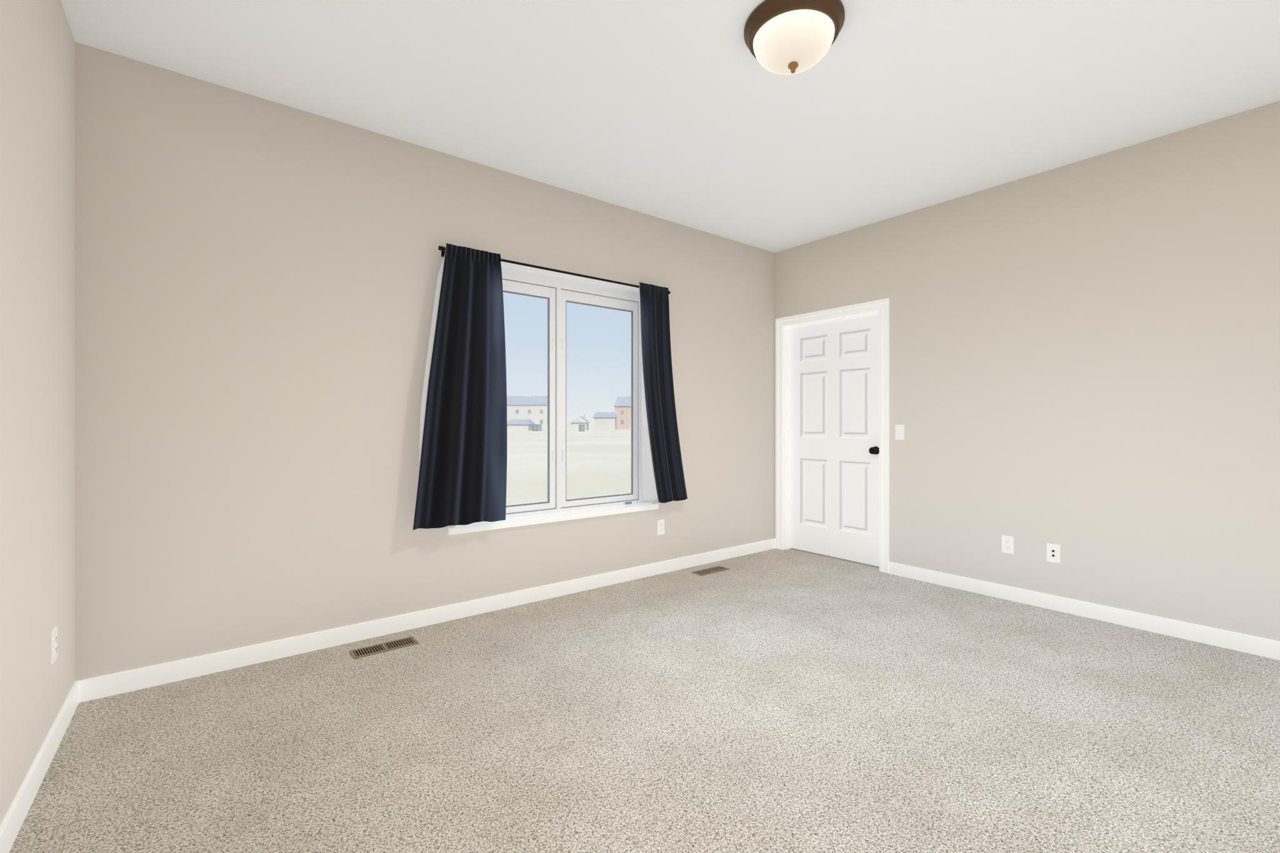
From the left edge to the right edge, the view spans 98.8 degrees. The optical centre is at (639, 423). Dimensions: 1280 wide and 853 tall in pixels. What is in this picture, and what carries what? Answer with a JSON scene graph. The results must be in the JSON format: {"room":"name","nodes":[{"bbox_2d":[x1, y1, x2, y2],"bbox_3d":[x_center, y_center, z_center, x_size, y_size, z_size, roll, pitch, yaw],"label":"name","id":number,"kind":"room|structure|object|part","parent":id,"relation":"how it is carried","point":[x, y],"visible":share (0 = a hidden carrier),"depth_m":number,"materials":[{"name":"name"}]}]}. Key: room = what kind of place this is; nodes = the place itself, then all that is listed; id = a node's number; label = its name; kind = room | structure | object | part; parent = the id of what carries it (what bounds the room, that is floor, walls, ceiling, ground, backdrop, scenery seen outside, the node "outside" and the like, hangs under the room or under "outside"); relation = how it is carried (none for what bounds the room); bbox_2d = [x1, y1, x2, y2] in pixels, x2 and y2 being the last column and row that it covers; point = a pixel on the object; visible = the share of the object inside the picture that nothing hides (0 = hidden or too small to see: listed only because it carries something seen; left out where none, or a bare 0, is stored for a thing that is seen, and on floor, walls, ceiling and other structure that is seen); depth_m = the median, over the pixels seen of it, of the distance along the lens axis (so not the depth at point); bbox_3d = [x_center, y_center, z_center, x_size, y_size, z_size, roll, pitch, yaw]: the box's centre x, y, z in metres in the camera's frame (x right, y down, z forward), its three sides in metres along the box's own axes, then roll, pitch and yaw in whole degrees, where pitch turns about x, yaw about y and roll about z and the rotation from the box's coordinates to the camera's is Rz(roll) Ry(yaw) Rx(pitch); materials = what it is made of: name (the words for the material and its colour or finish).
{"room":"empty bedroom","nodes":[
{"label":"empty bedroom","id":0,"kind":"room"},
{"bbox_2d":[0,0,74,825],"bbox_3d":[-1.234,-0.210,0.765,0.120,2.740,4.080,0,0,-38],"label":"wall","id":1,"kind":"structure","parent":0,"point":[37,323],"depth_m":1.75,"materials":[{"name":"beige paint"}]},
{"bbox_2d":[0,679,84,852],"bbox_3d":[-1.161,1.114,0.783,0.018,0.092,3.720,0,0,-38],"label":"baseboard","id":2,"kind":"structure","parent":1,"relation":"attached to","point":[82,690],"depth_m":1.73,"materials":[{"name":"white paint"}]},
{"bbox_2d":[51,626,57,663],"bbox_3d":[-2.086,0.790,1.957,0.008,0.115,0.070,0,0,-38],"label":"outlet","id":3,"kind":"object","parent":1,"relation":"attached to","point":[54,644],"visible":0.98,"depth_m":1.95,"materials":[{"name":"white plastic"}]},
{"bbox_2d":[75,41,774,681],"bbox_3d":[-0.597,-0.210,3.749,4.565,2.740,0.170,0,0,-38],"label":"wall","id":4,"kind":"structure","parent":0,"point":[255,284],"depth_m":2.76,"materials":[{"name":"beige paint"}]},
{"bbox_2d":[85,538,775,701],"bbox_3d":[-0.539,1.114,3.675,4.565,0.092,0.018,0,0,-38],"label":"baseboard","id":5,"kind":"structure","parent":4,"relation":"attached to","point":[124,682],"depth_m":2.94,"materials":[{"name":"white paint"}]},
{"bbox_2d":[412,243,687,529],"bbox_3d":[-0.455,-0.214,3.647,2.059,1.631,0.163,0,0,-38],"label":"curtains","id":6,"kind":"object","parent":4,"relation":"attached to","point":[462,469],"visible":1,"depth_m":3.23,"materials":[{"name":"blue fabric"}]},
{"bbox_2d":[448,261,658,534],"bbox_3d":[-0.542,-0.181,3.769,1.595,1.670,0.195,0,0,-38],"label":"window unit","id":7,"kind":"structure","parent":4,"relation":"in","point":[558,291],"depth_m":3.81,"materials":[{"name":"white plastic"}]},
{"bbox_3d":[-0.521,0.634,3.741,1.595,0.039,0.125,0,0,-38],"label":"sill","id":8,"kind":"part","parent":7,"relation":"part of","materials":[{"name":"white paint"}]},
{"bbox_2d":[657,519,664,534],"bbox_3d":[0.162,0.803,4.229,0.070,0.115,0.008,0,0,-38],"label":"outlet","id":9,"kind":"object","parent":4,"relation":"attached to","point":[660,527],"visible":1,"depth_m":4.22,"materials":[{"name":"white plastic"}]},
{"bbox_2d":[8,548,1279,852],"bbox_3d":[0.728,1.220,2.303,5.105,0.120,4.080,0,0,-38],"label":"floor","id":10,"kind":"structure","parent":0,"point":[786,700],"depth_m":2.03,"materials":[{"name":"beige carpet"}]},
{"bbox_2d":[349,636,418,659],"bbox_3d":[-1.318,1.157,2.833,0.310,0.006,0.115,0,0,-38],"label":"floor vent","id":11,"kind":"object","parent":10,"relation":"in","point":[378,648],"visible":1,"depth_m":2.83,"materials":[{"name":"beige metal"}]},
{"bbox_2d":[691,565,729,575],"bbox_3d":[0.555,1.157,4.302,0.310,0.006,0.115,0,0,-38],"label":"floor vent","id":12,"kind":"object","parent":10,"relation":"in","point":[710,570],"visible":1,"depth_m":4.29,"materials":[{"name":"beige metal"}]},
{"bbox_2d":[60,0,1279,252],"bbox_3d":[0.610,-1.640,2.210,4.805,0.120,4.080,0,0,-38],"label":"ceiling","id":13,"kind":"structure","parent":0,"point":[694,114],"depth_m":2.56,"materials":[{"name":"white paint"}]},
{"bbox_2d":[743,0,844,74],"bbox_3d":[0.607,-1.484,2.176,0.384,0.192,0.384,0,0,-38],"label":"ceiling light fixture","id":14,"kind":"object","parent":13,"relation":"attached to","point":[787,37],"visible":1,"depth_m":2.08,"materials":[{"name":"white glass"}]},
{"bbox_2d":[775,100,1279,641],"bbox_3d":[2.453,-0.210,3.655,0.120,2.740,4.080,0,0,-38],"label":"wall","id":15,"kind":"structure","parent":0,"point":[1085,364],"depth_m":3.24,"materials":[{"name":"beige paint"}]},
{"bbox_2d":[775,298,889,573],"bbox_3d":[1.634,0.099,4.687,0.139,2.122,1.070,0,0,-38],"label":"door frame","id":16,"kind":"structure","parent":15,"relation":"attached to","point":[784,325],"depth_m":4.77,"materials":[{"name":"white paint"}]},
{"bbox_2d":[790,313,879,566],"bbox_3d":[1.645,0.135,4.695,0.106,2.027,0.904,0,0,-38],"label":"door","id":17,"kind":"structure","parent":15,"relation":"in","point":[834,439],"depth_m":4.68,"materials":[{"name":"white paint"}]},
{"bbox_3d":[1.867,0.220,4.384,0.071,0.066,0.066,0,0,-38],"label":"knob","id":18,"kind":"part","parent":17,"relation":"part of","materials":[{"name":"black metal"}]},
{"bbox_2d":[895,425,904,439],"bbox_3d":[1.968,0.070,4.163,0.017,0.115,0.070,0,0,-38],"label":"light switch","id":19,"kind":"object","parent":15,"relation":"attached to","point":[899,432],"visible":1,"depth_m":4.16,"materials":[{"name":"white plastic"}]},
{"bbox_2d":[1001,535,1013,554],"bbox_3d":[2.413,0.798,3.602,0.008,0.115,0.070,0,0,-38],"label":"outlet","id":20,"kind":"object","parent":15,"relation":"attached to","point":[1007,544],"visible":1,"depth_m":3.60,"materials":[{"name":"white plastic"}]},
{"bbox_2d":[1046,543,1060,563],"bbox_3d":[2.564,0.808,3.404,0.015,0.115,0.070,0,0,-38],"label":"outlet","id":21,"kind":"object","parent":15,"relation":"attached to","point":[1053,553],"visible":1,"depth_m":3.40,"materials":[{"name":"white plastic"}]},
{"bbox_2d":[888,561,1279,660],"bbox_3d":[2.742,1.114,3.176,0.018,0.092,2.670,0,0,-38],"label":"baseboard","id":22,"kind":"structure","parent":15,"relation":"attached to","point":[1265,647],"depth_m":3.20,"materials":[{"name":"white paint"}]},
{"label":"outside","id":23,"kind":"structure","parent":0,"visible":0},
{"bbox_2d":[506,423,630,505],"bbox_3d":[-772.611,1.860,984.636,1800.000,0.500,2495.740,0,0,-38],"label":"lawn","id":24,"kind":"structure","parent":23,"point":[590,470],"depth_m":21.26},
{"bbox_2d":[506,417,535,430],"bbox_3d":[-26.543,0.152,121.500,5.673,2.916,7.700,0,0,0],"label":"house","id":25,"kind":"structure","parent":24,"relation":"on","point":[516,424],"depth_m":118.00,"materials":[{"name":"white"}]},
{"bbox_2d":[506,394,547,428],"bbox_3d":[-35.194,-3.289,156.000,20.518,9.798,12.700,0,0,0],"label":"house","id":26,"kind":"structure","parent":24,"relation":"on","point":[517,412],"depth_m":150.00,"materials":[{"name":"white"}]},
{"bbox_2d":[531,424,541,431],"bbox_3d":[-20.672,0.945,110.000,1.592,1.330,1.364,0,0,-38],"label":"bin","id":27,"kind":"object","parent":24,"relation":"on","point":[535,427],"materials":[{"name":"grey"}]},
{"bbox_2d":[570,414,589,430],"bbox_3d":[-13.394,-0.197,123.000,3.980,3.613,6.700,0,0,0],"label":"house","id":28,"kind":"structure","parent":24,"relation":"on","point":[580,420],"depth_m":120.00,"materials":[{"name":"white"}]},
{"bbox_2d":[578,424,585,431],"bbox_3d":[-11.122,0.945,105.000,1.000,1.330,0.900,0,0,-38],"label":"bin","id":29,"kind":"object","parent":24,"relation":"on","point":[582,427],"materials":[{"name":"grey"}]},
{"bbox_2d":[592,410,618,429],"bbox_3d":[-8.440,-0.778,134.000,5.734,4.775,8.700,0,0,0],"label":"house","id":30,"kind":"structure","parent":24,"relation":"on","point":[610,420],"depth_m":130.00,"materials":[{"name":"white"}]},
{"bbox_2d":[613,396,630,428],"bbox_3d":[-2.904,-3.204,156.000,8.559,9.627,12.700,0,0,0],"label":"house","id":31,"kind":"structure","parent":24,"relation":"on","point":[625,412],"depth_m":150.00,"materials":[{"name":"beige brick"}]}
]}

